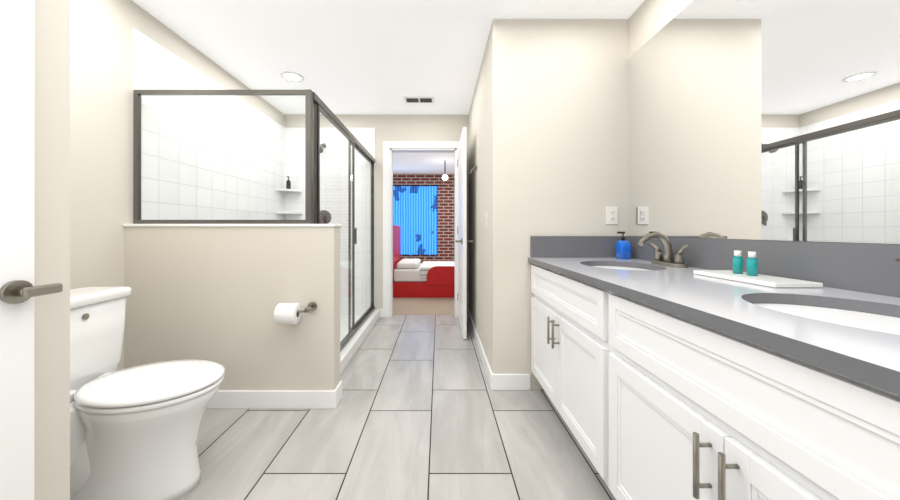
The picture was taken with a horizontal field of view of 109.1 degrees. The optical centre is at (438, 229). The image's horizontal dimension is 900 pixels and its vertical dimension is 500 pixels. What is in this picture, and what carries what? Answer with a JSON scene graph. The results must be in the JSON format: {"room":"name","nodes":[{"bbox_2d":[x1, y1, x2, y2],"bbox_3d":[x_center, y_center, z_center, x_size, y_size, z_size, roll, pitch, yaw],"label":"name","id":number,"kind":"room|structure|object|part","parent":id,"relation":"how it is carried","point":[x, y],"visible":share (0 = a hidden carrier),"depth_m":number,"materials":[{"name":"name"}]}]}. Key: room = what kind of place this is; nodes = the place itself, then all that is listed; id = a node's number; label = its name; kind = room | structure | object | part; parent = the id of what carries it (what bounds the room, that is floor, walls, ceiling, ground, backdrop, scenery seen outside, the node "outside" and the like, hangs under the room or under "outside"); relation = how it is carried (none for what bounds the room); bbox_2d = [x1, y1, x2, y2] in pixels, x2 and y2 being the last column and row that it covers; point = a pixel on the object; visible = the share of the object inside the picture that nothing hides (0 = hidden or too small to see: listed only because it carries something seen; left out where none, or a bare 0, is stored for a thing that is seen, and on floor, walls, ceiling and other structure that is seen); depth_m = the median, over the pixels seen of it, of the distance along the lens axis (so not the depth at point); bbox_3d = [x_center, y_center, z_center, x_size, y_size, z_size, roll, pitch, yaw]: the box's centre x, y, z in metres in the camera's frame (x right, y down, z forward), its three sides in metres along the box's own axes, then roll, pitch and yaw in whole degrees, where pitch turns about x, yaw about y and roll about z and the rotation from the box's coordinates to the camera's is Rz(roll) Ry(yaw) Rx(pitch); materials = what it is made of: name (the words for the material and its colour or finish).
{"room":"bathroom","nodes":[
{"label":"bathroom","id":0,"kind":"room"},
{"bbox_2d":[34,0,69,499],"bbox_3d":[-1.100,-0.170,0.001,0.120,2.440,1.802,0,0,0],"label":"wall","id":1,"kind":"structure","parent":0,"point":[51,245],"depth_m":0.86,"materials":[{"name":"beige paint"}]},
{"bbox_2d":[0,0,62,499],"bbox_3d":[-0.989,0.029,0.398,0.083,2.018,0.820,0,0,0],"label":"door","id":2,"kind":"structure","parent":1,"relation":"in","point":[19,291],"depth_m":0.75,"materials":[{"name":"white wood"}]},
{"bbox_2d":[70,0,283,370],"bbox_3d":[-1.920,-0.170,2.316,0.120,2.440,3.068,0,0,0],"label":"wall","id":3,"kind":"structure","parent":0,"point":[101,122],"depth_m":1.78,"materials":[{"name":"beige paint"}]},
{"bbox_2d":[133,28,284,219],"bbox_3d":[-1.856,-0.105,2.897,0.008,2.250,1.905,0,0,0],"label":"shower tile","id":4,"kind":"structure","parent":3,"relation":"attached to","point":[156,66],"depth_m":2.48,"materials":[{"name":"white tile"}]},
{"bbox_2d":[123,224,341,389],"bbox_3d":[-1.236,0.507,1.950,1.248,1.086,0.136,0,0,0],"label":"wall","id":5,"kind":"structure","parent":0,"point":[218,293],"depth_m":1.89,"materials":[{"name":"beige paint"}]},
{"bbox_2d":[206,387,338,408],"bbox_3d":[-1.233,0.998,1.881,1.254,0.105,0.018,0,0,0],"label":"baseboard","id":6,"kind":"structure","parent":5,"relation":"attached to","point":[275,399],"depth_m":1.88,"materials":[{"name":"white wood"}]},
{"bbox_2d":[274,302,316,323],"bbox_3d":[-0.822,0.474,1.823,0.206,0.116,0.132,0,0,0],"label":"toilet paper holder","id":7,"kind":"object","parent":5,"relation":"attached to","point":[287,313],"visible":1,"depth_m":1.78,"materials":[{"name":"white paper"}]},
{"bbox_3d":[-0.822,0.450,1.845,0.206,0.052,0.087,0,0,0],"label":"arm","id":8,"kind":"part","parent":7,"relation":"part of"},
{"bbox_2d":[284,114,468,308],"bbox_3d":[-0.752,-0.170,3.910,2.455,2.440,0.120,0,0,0],"label":"wall","id":9,"kind":"structure","parent":0,"point":[418,127],"depth_m":3.85,"materials":[{"name":"beige paint"}]},
{"bbox_2d":[285,128,374,314],"bbox_3d":[-1.315,-0.105,3.846,1.090,2.250,0.008,0,0,0],"label":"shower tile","id":10,"kind":"structure","parent":9,"relation":"attached to","point":[365,137],"depth_m":3.84,"materials":[{"name":"white tile"}]},
{"bbox_2d":[276,143,330,223],"bbox_3d":[-1.572,-0.544,3.736,0.560,0.988,0.210,0,0,0],"label":"shower fixtures","id":11,"kind":"object","parent":10,"relation":"attached to","point":[324,216],"depth_m":3.78,"materials":[{"name":"silver metal"}]},
{"bbox_2d":[286,176,290,188],"bbox_3d":[-1.767,-0.551,3.754,0.048,0.154,0.054,0,0,0],"label":"bottle","id":12,"kind":"object","parent":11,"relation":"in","point":[288,184],"depth_m":3.74,"materials":[{"name":"black plastic"}]},
{"bbox_2d":[383,141,459,317],"bbox_3d":[-0.190,-0.007,3.910,0.970,2.115,0.152,0,0,0],"label":"door frame","id":13,"kind":"structure","parent":9,"relation":"attached to","point":[387,231],"depth_m":3.83,"materials":[{"name":"white wood"}]},
{"bbox_2d":[455,127,472,338],"bbox_3d":[0.245,0.029,3.445,0.163,2.018,0.799,0,0,0],"label":"door","id":14,"kind":"structure","parent":13,"relation":"attached to","point":[462,241],"depth_m":3.10,"materials":[{"name":"painted wood"},{"name":"brushed nickel"}]},
{"bbox_2d":[132,0,644,173],"bbox_3d":[0.200,-1.420,3.490,6.800,0.060,9.020,0,0,0],"label":"ceiling","id":15,"kind":"structure","parent":0,"point":[362,56],"depth_m":2.38,"materials":[{"name":"white paint"}]},
{"bbox_2d":[280,71,303,81],"bbox_3d":[-1.330,-1.386,2.900,0.196,0.008,0.196,0,0,0],"label":"recessed light","id":16,"kind":"object","parent":15,"relation":"in","point":[291,76],"visible":1,"depth_m":2.89,"materials":[{"name":"white"}]},
{"bbox_2d":[403,96,433,102],"bbox_3d":[-0.210,-1.381,3.400,0.320,0.018,0.150,0,0,0],"label":"ceiling vent","id":17,"kind":"object","parent":15,"relation":"in","point":[418,99],"visible":1,"depth_m":3.37,"materials":[{"name":"white metal"}]},
{"bbox_2d":[442,160,447,179],"bbox_3d":[0.120,-1.192,6.400,0.110,0.394,0.110,0,0,0],"label":"light","id":18,"kind":"object","parent":15,"relation":"hanging from","point":[444,176],"visible":1,"depth_m":6.39,"materials":[{"name":"white glass"}]},
{"bbox_2d":[178,315,615,499],"bbox_3d":[-0.307,1.075,1.475,3.345,0.050,4.990,0,0,0],"label":"floor","id":19,"kind":"structure","parent":0,"point":[422,411],"depth_m":1.60,"materials":[{"name":"tile"}]},
{"bbox_2d":[70,286,224,499],"bbox_3d":[-1.281,0.657,1.277,0.746,0.789,0.473,0,0,0],"label":"toilet","id":20,"kind":"object","parent":19,"relation":"on","point":[134,431],"visible":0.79,"depth_m":1.22,"materials":[{"name":"white ceramic"}]},
{"bbox_2d":[340,315,361,338],"bbox_3d":[-1.355,1.035,2.930,1.010,0.030,1.840,0,0,0],"label":"shower pan","id":21,"kind":"object","parent":19,"relation":"on","point":[345,318],"depth_m":3.49,"materials":[{"name":"white tile"}]},
{"bbox_2d":[340,309,379,374],"bbox_3d":[-0.780,1.000,2.930,0.140,0.100,1.840,0,0,0],"label":"shower curb","id":22,"kind":"object","parent":19,"relation":"on","point":[351,348],"visible":0.35,"depth_m":2.82,"materials":[{"name":"white stone"}]},
{"bbox_2d":[133,89,374,351],"bbox_3d":[-1.300,0.050,2.890,1.101,1.799,1.916,0,0,0],"label":"shower enclosure","id":23,"kind":"object","parent":22,"relation":"on","point":[315,105],"visible":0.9,"depth_m":1.96,"materials":[{"name":"clear glass"}]},
{"bbox_2d":[528,260,899,499],"bbox_3d":[0.902,0.630,1.152,0.680,0.840,1.904,0,0,0],"label":"bathroom vanity","id":24,"kind":"object","parent":19,"relation":"on","point":[660,370],"depth_m":0.73,"materials":[{"name":"white wood"}]},
{"bbox_2d":[528,256,899,383],"bbox_3d":[0.913,0.195,1.147,0.658,0.030,1.914,0,0,0],"label":"countertop","id":25,"kind":"structure","parent":24,"relation":"on","point":[726,302],"depth_m":0.79,"materials":[{"name":"grey stone"}]},
{"bbox_2d":[596,264,643,267],"bbox_3d":[0.930,0.278,1.645,0.373,0.160,0.462,0,0,0],"label":"sink","id":26,"kind":"object","parent":25,"relation":"in","point":[597,265],"depth_m":1.80,"materials":[{"name":"white ceramic"}]},
{"bbox_2d":[615,232,630,258],"bbox_3d":[1.147,0.095,2.000,0.065,0.169,0.080,0,0,0],"label":"soap dispenser","id":27,"kind":"object","parent":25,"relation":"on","point":[622,248],"visible":1,"depth_m":1.97,"materials":[{"name":"blue plastic"}]},
{"bbox_2d":[636,232,691,267],"bbox_3d":[1.104,0.094,1.625,0.187,0.171,0.276,0,0,0],"label":"faucet","id":28,"kind":"object","parent":25,"relation":"on","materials":[{"name":"silver metal"}]},
{"bbox_2d":[693,270,822,287],"bbox_3d":[1.115,0.172,1.150,0.150,0.015,0.320,0,0,0],"label":"tray","id":29,"kind":"object","parent":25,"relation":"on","point":[771,281],"visible":0.94,"depth_m":1.07,"materials":[{"name":"white ceramic"}]},
{"bbox_2d":[733,251,742,273],"bbox_3d":[1.125,0.120,1.205,0.029,0.085,0.029,0,0,0],"label":"bottle","id":30,"kind":"object","parent":29,"relation":"on","point":[737,263],"visible":1,"depth_m":1.20,"materials":[{"name":"teal plastic"}]},
{"bbox_2d":[746,252,757,275],"bbox_3d":[1.125,0.120,1.150,0.029,0.085,0.029,0,0,0],"label":"bottle","id":31,"kind":"object","parent":29,"relation":"on","point":[751,264],"visible":1,"depth_m":1.14,"materials":[{"name":"teal plastic"}]},
{"bbox_2d":[752,300,899,335],"bbox_3d":[0.930,0.278,0.690,0.373,0.160,0.462,0,0,0],"label":"sink","id":32,"kind":"object","parent":25,"relation":"in","point":[878,319],"depth_m":0.80,"materials":[{"name":"white ceramic"}]},
{"bbox_2d":[892,256,899,279],"bbox_3d":[1.104,0.094,0.670,0.187,0.171,0.276,0,0,0],"label":"faucet","id":33,"kind":"object","parent":25,"relation":"on","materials":[{"name":"silver metal"}]},
{"bbox_2d":[393,298,453,314],"bbox_3d":[0.200,1.073,5.985,6.800,0.054,4.030,0,0,0],"label":"floor","id":34,"kind":"structure","parent":0,"point":[423,306],"depth_m":4.38,"materials":[{"name":"beige"}]},
{"bbox_2d":[393,225,453,297],"bbox_3d":[0.335,0.485,5.457,2.250,1.130,1.065,0,0,0],"label":"bed","id":35,"kind":"object","parent":34,"relation":"on","point":[413,278],"visible":0.46,"depth_m":4.95,"materials":[{"name":"red fabric"}]},
{"bbox_3d":[0.341,0.667,5.460,2.112,0.294,0.970,0,0,0],"label":"mattress","id":36,"kind":"part","parent":35,"relation":"part of","materials":[{"name":"white"}]},
{"bbox_2d":[393,174,453,263],"bbox_3d":[0.200,-0.170,7.950,6.800,2.440,0.100,0,0,0],"label":"brick wall","id":37,"kind":"structure","parent":0,"point":[445,220],"depth_m":7.90,"materials":[{"name":"brown brick"}]},
{"bbox_2d":[393,185,440,254],"bbox_3d":[-0.900,-0.251,7.839,1.900,1.701,0.062,0,0,0],"label":"curtain","id":38,"kind":"object","parent":37,"relation":"attached to","point":[415,213],"visible":0.46,"depth_m":7.84,"materials":[{"name":"blue fabric"}]},
{"bbox_2d":[469,32,489,364],"bbox_3d":[0.415,-0.170,3.038,0.120,2.440,1.623,0,0,0],"label":"wall","id":39,"kind":"structure","parent":0,"point":[479,208],"depth_m":2.74,"materials":[{"name":"beige paint"}]},
{"bbox_2d":[467,309,494,389],"bbox_3d":[0.342,0.998,2.972,0.025,0.105,1.757,0,0,0],"label":"baseboard","id":40,"kind":"structure","parent":39,"relation":"attached to","point":[490,376],"depth_m":2.51,"materials":[{"name":"white wood"}]},
{"bbox_2d":[485,213,487,227],"bbox_3d":[0.350,-0.070,2.370,0.010,0.116,0.074,0,0,0],"label":"switch plate","id":41,"kind":"object","parent":39,"relation":"attached to","point":[486,220],"visible":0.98,"depth_m":2.35,"materials":[{"name":"white plastic"}]},
{"bbox_2d":[490,19,627,388],"bbox_3d":[0.800,-0.170,2.167,0.890,2.440,0.120,0,0,0],"label":"wall","id":42,"kind":"structure","parent":0,"point":[558,127],"depth_m":2.11,"materials":[{"name":"beige paint"}]},
{"bbox_2d":[530,236,627,255],"bbox_3d":[0.911,0.110,2.094,0.623,0.139,0.020,0,0,0],"label":"backsplash","id":43,"kind":"structure","parent":42,"relation":"attached to","point":[539,245],"depth_m":2.08,"materials":[{"name":"grey stone"}]},
{"bbox_2d":[606,207,617,223],"bbox_3d":[1.138,-0.095,2.103,0.074,0.116,0.008,0,0,0],"label":"electrical outlet plate","id":44,"kind":"object","parent":42,"relation":"attached to","point":[611,215],"visible":1,"depth_m":2.10,"materials":[{"name":"white plastic"}]},
{"bbox_2d":[628,236,899,295],"bbox_3d":[1.232,0.110,1.147,0.020,0.139,1.914,0,0,0],"label":"backsplash","id":45,"kind":"structure","parent":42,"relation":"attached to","point":[858,267],"depth_m":1.05,"materials":[{"name":"grey stone"}]},
{"bbox_2d":[628,0,899,244],"bbox_3d":[1.305,-0.170,0.604,0.120,2.440,3.247,0,0,0],"label":"wall","id":46,"kind":"structure","parent":0,"point":[648,20],"depth_m":1.88,"materials":[{"name":"beige paint"}]},
{"bbox_2d":[628,0,899,243],"bbox_3d":[1.242,-0.541,1.159,0.005,1.158,1.878,0,0,0],"label":"mirror","id":47,"kind":"object","parent":46,"relation":"attached to","point":[764,119],"visible":1,"depth_m":1.20,"materials":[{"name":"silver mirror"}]}
]}

